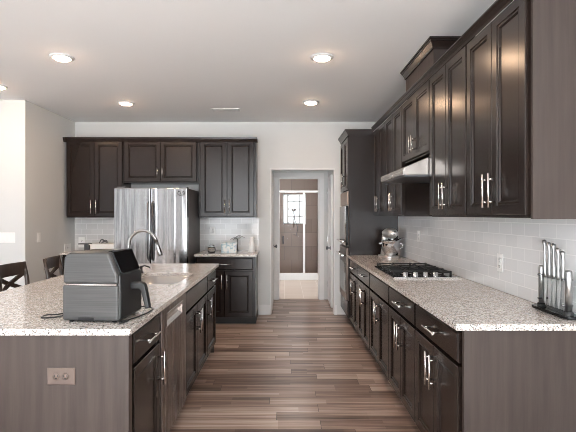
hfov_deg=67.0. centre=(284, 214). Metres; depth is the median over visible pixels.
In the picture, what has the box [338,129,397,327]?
tall cabinet
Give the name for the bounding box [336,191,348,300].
double oven
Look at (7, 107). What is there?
wall
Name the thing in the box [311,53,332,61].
recessed light
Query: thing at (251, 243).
vase
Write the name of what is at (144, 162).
upper cabinet
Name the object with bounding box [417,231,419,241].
outlet plate
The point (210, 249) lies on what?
bowl
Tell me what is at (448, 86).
upper cabinet
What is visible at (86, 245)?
stand
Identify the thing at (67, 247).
outlet plate
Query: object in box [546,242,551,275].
kitchen knife
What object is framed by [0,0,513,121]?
ceiling
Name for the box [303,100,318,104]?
recessed light
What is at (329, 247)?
door
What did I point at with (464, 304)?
countertop
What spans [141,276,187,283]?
sink
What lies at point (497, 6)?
crown molding
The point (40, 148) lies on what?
wall
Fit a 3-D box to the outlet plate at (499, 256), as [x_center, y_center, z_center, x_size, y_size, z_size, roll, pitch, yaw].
[1.423,0.316,2.875,0.008,0.118,0.075,0,0,0]
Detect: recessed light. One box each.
[0,84,7,89]
[49,53,74,61]
[117,101,134,105]
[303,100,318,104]
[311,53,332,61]
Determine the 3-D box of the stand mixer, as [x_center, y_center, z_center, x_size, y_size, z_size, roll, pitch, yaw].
[1.235,0.329,5.178,0.275,0.347,0.327,0,0,-42]
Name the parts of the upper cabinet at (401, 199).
door, door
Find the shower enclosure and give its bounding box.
[280,191,317,279]
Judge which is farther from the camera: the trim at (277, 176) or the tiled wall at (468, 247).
the trim at (277, 176)
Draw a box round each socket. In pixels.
[52,373,59,379]
[61,373,68,379]
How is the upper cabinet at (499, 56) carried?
attached to the tiled wall at (468, 247)
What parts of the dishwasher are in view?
pocket handle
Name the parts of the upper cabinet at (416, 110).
door, handle, handle, door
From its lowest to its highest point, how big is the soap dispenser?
0.068 m
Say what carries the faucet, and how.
on the countertop at (22, 307)
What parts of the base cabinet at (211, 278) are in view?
drawer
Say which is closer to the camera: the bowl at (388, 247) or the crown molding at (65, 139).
the bowl at (388, 247)
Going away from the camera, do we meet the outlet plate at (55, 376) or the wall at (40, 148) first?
the outlet plate at (55, 376)
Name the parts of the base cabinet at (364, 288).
door, drawer, door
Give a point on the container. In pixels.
(94, 245)
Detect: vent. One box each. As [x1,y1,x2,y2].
[78,317,93,320]
[211,108,239,110]
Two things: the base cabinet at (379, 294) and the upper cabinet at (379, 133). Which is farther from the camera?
the upper cabinet at (379, 133)
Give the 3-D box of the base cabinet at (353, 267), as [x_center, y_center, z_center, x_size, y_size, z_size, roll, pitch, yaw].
[1.106,0.974,5.164,0.653,0.884,0.608,0,0,0]
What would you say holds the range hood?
attached to the upper cabinet at (416, 110)
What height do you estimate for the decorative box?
0.135 m
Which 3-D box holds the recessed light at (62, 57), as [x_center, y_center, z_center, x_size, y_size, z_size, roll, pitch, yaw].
[-1.865,-1.310,3.645,0.192,0.028,0.192,0,0,0]
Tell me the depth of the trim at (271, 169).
6.19 m
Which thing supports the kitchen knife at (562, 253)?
in the knife block
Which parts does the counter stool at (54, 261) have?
leg, rail, leg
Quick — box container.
[89,243,113,249]
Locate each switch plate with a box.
[0,232,14,242]
[37,232,40,241]
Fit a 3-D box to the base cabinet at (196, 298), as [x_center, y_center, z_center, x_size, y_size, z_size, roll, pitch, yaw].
[-0.995,0.974,3.528,0.660,0.884,0.890,0,0,0]
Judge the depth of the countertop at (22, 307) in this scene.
2.39 m
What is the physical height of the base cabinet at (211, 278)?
0.884 m
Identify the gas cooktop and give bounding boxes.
[375,263,460,278]
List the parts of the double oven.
door, door, control panel, trim frame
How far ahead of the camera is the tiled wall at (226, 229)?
6.18 m
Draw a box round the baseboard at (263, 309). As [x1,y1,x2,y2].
[259,305,336,314]
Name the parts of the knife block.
post, clear panel, post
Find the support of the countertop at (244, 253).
on the base cabinet at (236, 284)
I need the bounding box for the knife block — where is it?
[532,265,575,319]
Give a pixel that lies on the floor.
(302, 366)
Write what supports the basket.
on the air fryer
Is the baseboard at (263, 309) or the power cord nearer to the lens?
the power cord
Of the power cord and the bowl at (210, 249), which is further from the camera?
the bowl at (210, 249)
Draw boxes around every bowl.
[208,247,215,252]
[378,240,402,255]
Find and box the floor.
[169,280,420,431]
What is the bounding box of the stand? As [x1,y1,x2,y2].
[78,243,91,249]
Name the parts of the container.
lid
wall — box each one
[0,100,14,289]
[15,100,74,285]
[75,122,375,314]
[75,217,258,249]
[273,171,327,298]
[280,179,316,190]
[398,216,575,313]
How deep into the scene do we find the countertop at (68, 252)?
5.82 m
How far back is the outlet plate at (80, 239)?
6.17 m
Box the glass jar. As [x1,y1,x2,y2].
[208,244,215,252]
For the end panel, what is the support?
attached to the base cabinet at (146, 356)
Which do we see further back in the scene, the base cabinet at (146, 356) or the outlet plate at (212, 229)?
the outlet plate at (212, 229)
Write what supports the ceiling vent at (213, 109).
in the ceiling
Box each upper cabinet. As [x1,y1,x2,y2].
[66,142,130,217]
[123,142,198,183]
[198,142,257,217]
[373,122,386,215]
[385,106,431,215]
[402,80,429,163]
[430,45,469,216]
[467,0,575,218]
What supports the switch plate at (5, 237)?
attached to the wall at (7, 107)
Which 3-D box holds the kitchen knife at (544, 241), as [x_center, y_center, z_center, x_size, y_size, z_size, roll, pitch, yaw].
[1.378,0.301,2.300,0.024,0.342,0.038,0,0,0]
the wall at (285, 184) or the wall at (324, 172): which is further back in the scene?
the wall at (285, 184)
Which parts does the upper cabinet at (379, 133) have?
door, door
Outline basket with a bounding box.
[117,269,140,319]
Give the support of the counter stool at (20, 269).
on the floor
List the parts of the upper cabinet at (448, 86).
door, handle, handle, door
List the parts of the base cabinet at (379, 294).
door, handle, door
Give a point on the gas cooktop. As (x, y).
(427, 271)
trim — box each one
[270,168,334,313]
[274,173,323,299]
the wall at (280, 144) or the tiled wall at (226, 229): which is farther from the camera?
the wall at (280, 144)
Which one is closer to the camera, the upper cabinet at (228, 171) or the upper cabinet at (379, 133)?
the upper cabinet at (379, 133)
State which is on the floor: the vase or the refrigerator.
the refrigerator
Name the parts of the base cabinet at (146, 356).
drawer, door, handle, handle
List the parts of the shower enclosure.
glass door, fixed pane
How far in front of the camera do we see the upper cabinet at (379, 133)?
5.09 m
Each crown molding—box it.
[63,137,257,142]
[371,0,512,130]
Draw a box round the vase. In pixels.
[248,237,254,252]
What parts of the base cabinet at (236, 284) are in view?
door, drawer, door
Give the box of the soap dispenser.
[140,265,149,272]
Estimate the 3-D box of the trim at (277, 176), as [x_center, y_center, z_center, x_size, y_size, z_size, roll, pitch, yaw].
[0.242,0.358,7.338,0.835,2.115,0.145,0,0,0]
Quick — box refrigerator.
[114,187,199,263]
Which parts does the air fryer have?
control panel, handle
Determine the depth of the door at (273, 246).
6.45 m
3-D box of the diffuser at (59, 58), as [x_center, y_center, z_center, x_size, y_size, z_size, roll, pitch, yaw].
[-1.865,-1.304,3.645,0.131,0.016,0.131,0,0,0]
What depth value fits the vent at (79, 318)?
2.02 m
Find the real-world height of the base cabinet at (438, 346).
0.884 m
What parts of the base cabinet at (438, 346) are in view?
door, handle, handle, handle, drawer, door, end panel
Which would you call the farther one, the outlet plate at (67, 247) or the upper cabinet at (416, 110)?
the outlet plate at (67, 247)
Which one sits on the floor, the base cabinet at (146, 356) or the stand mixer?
the base cabinet at (146, 356)
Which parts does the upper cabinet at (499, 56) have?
door, handle, handle, door, end panel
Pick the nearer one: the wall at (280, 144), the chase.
the chase
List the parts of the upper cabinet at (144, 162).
door, door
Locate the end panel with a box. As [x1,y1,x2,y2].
[0,335,131,431]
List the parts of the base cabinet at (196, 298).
door, handle, door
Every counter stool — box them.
[0,261,29,291]
[43,255,63,278]
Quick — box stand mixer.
[378,228,403,257]
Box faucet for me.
[127,229,162,255]
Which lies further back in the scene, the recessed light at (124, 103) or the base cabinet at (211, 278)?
the recessed light at (124, 103)
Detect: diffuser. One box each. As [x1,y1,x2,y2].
[53,56,70,61]
[314,56,329,61]
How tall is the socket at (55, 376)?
0.033 m
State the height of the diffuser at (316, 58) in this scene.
0.016 m
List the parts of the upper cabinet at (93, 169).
door, door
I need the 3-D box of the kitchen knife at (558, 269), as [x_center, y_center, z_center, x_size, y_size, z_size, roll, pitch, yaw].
[1.378,0.318,2.188,0.024,0.307,0.038,0,0,0]
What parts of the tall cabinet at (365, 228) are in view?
door, drawer, door, crown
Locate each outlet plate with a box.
[47,368,74,384]
[64,243,70,251]
[78,237,84,246]
[210,227,214,234]
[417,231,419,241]
[497,253,502,271]
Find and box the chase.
[400,36,475,93]
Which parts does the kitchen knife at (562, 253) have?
handle, blade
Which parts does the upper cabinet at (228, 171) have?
door, door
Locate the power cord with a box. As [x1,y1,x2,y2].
[40,306,153,323]
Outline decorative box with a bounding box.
[221,242,236,252]
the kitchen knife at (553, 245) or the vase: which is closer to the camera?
the kitchen knife at (553, 245)
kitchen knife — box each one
[542,239,546,274]
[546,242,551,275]
[550,243,555,276]
[555,248,560,277]
[560,251,564,309]
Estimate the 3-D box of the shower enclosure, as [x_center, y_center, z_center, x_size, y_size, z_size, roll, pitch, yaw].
[-0.060,0.442,9.459,1.680,1.941,0.162,0,0,0]
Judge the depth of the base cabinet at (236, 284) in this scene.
5.59 m
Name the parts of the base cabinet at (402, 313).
door, handle, handle, drawer, door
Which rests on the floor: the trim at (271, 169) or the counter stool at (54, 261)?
the counter stool at (54, 261)
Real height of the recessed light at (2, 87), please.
0.028 m
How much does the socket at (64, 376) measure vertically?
0.033 m
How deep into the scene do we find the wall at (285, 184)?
10.50 m
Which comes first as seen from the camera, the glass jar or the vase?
the glass jar
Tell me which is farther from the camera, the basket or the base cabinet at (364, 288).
the base cabinet at (364, 288)
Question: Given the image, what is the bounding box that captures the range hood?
[381,157,429,182]
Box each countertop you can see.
[0,264,218,335]
[60,250,83,254]
[194,250,259,256]
[347,255,575,330]
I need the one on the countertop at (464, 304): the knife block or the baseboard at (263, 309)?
the knife block
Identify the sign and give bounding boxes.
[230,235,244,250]
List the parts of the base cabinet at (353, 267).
door, drawer, door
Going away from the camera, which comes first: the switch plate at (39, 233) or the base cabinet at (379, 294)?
the base cabinet at (379, 294)
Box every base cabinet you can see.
[62,255,65,272]
[132,314,164,431]
[185,276,206,395]
[196,255,257,323]
[205,270,216,356]
[349,260,359,330]
[358,265,371,349]
[370,273,391,379]
[389,286,418,421]
[415,304,575,431]
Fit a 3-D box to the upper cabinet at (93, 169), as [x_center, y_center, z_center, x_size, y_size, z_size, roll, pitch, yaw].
[-2.562,-0.487,6.001,0.765,1.043,0.373,0,0,0]
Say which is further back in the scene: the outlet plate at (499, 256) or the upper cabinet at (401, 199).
the upper cabinet at (401, 199)
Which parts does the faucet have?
spout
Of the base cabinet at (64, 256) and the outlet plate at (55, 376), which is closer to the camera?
the outlet plate at (55, 376)
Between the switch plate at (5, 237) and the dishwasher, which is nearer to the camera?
the dishwasher
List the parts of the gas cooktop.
trim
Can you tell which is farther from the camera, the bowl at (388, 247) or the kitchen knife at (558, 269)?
the bowl at (388, 247)
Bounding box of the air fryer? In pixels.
[63,248,150,321]
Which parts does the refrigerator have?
door, handle, handle, door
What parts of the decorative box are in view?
lid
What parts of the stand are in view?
post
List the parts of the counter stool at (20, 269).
rail, leg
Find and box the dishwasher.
[157,293,185,431]
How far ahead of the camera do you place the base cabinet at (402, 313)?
3.02 m
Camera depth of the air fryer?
2.03 m
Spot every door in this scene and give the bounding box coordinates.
[272,173,276,309]
[326,174,332,307]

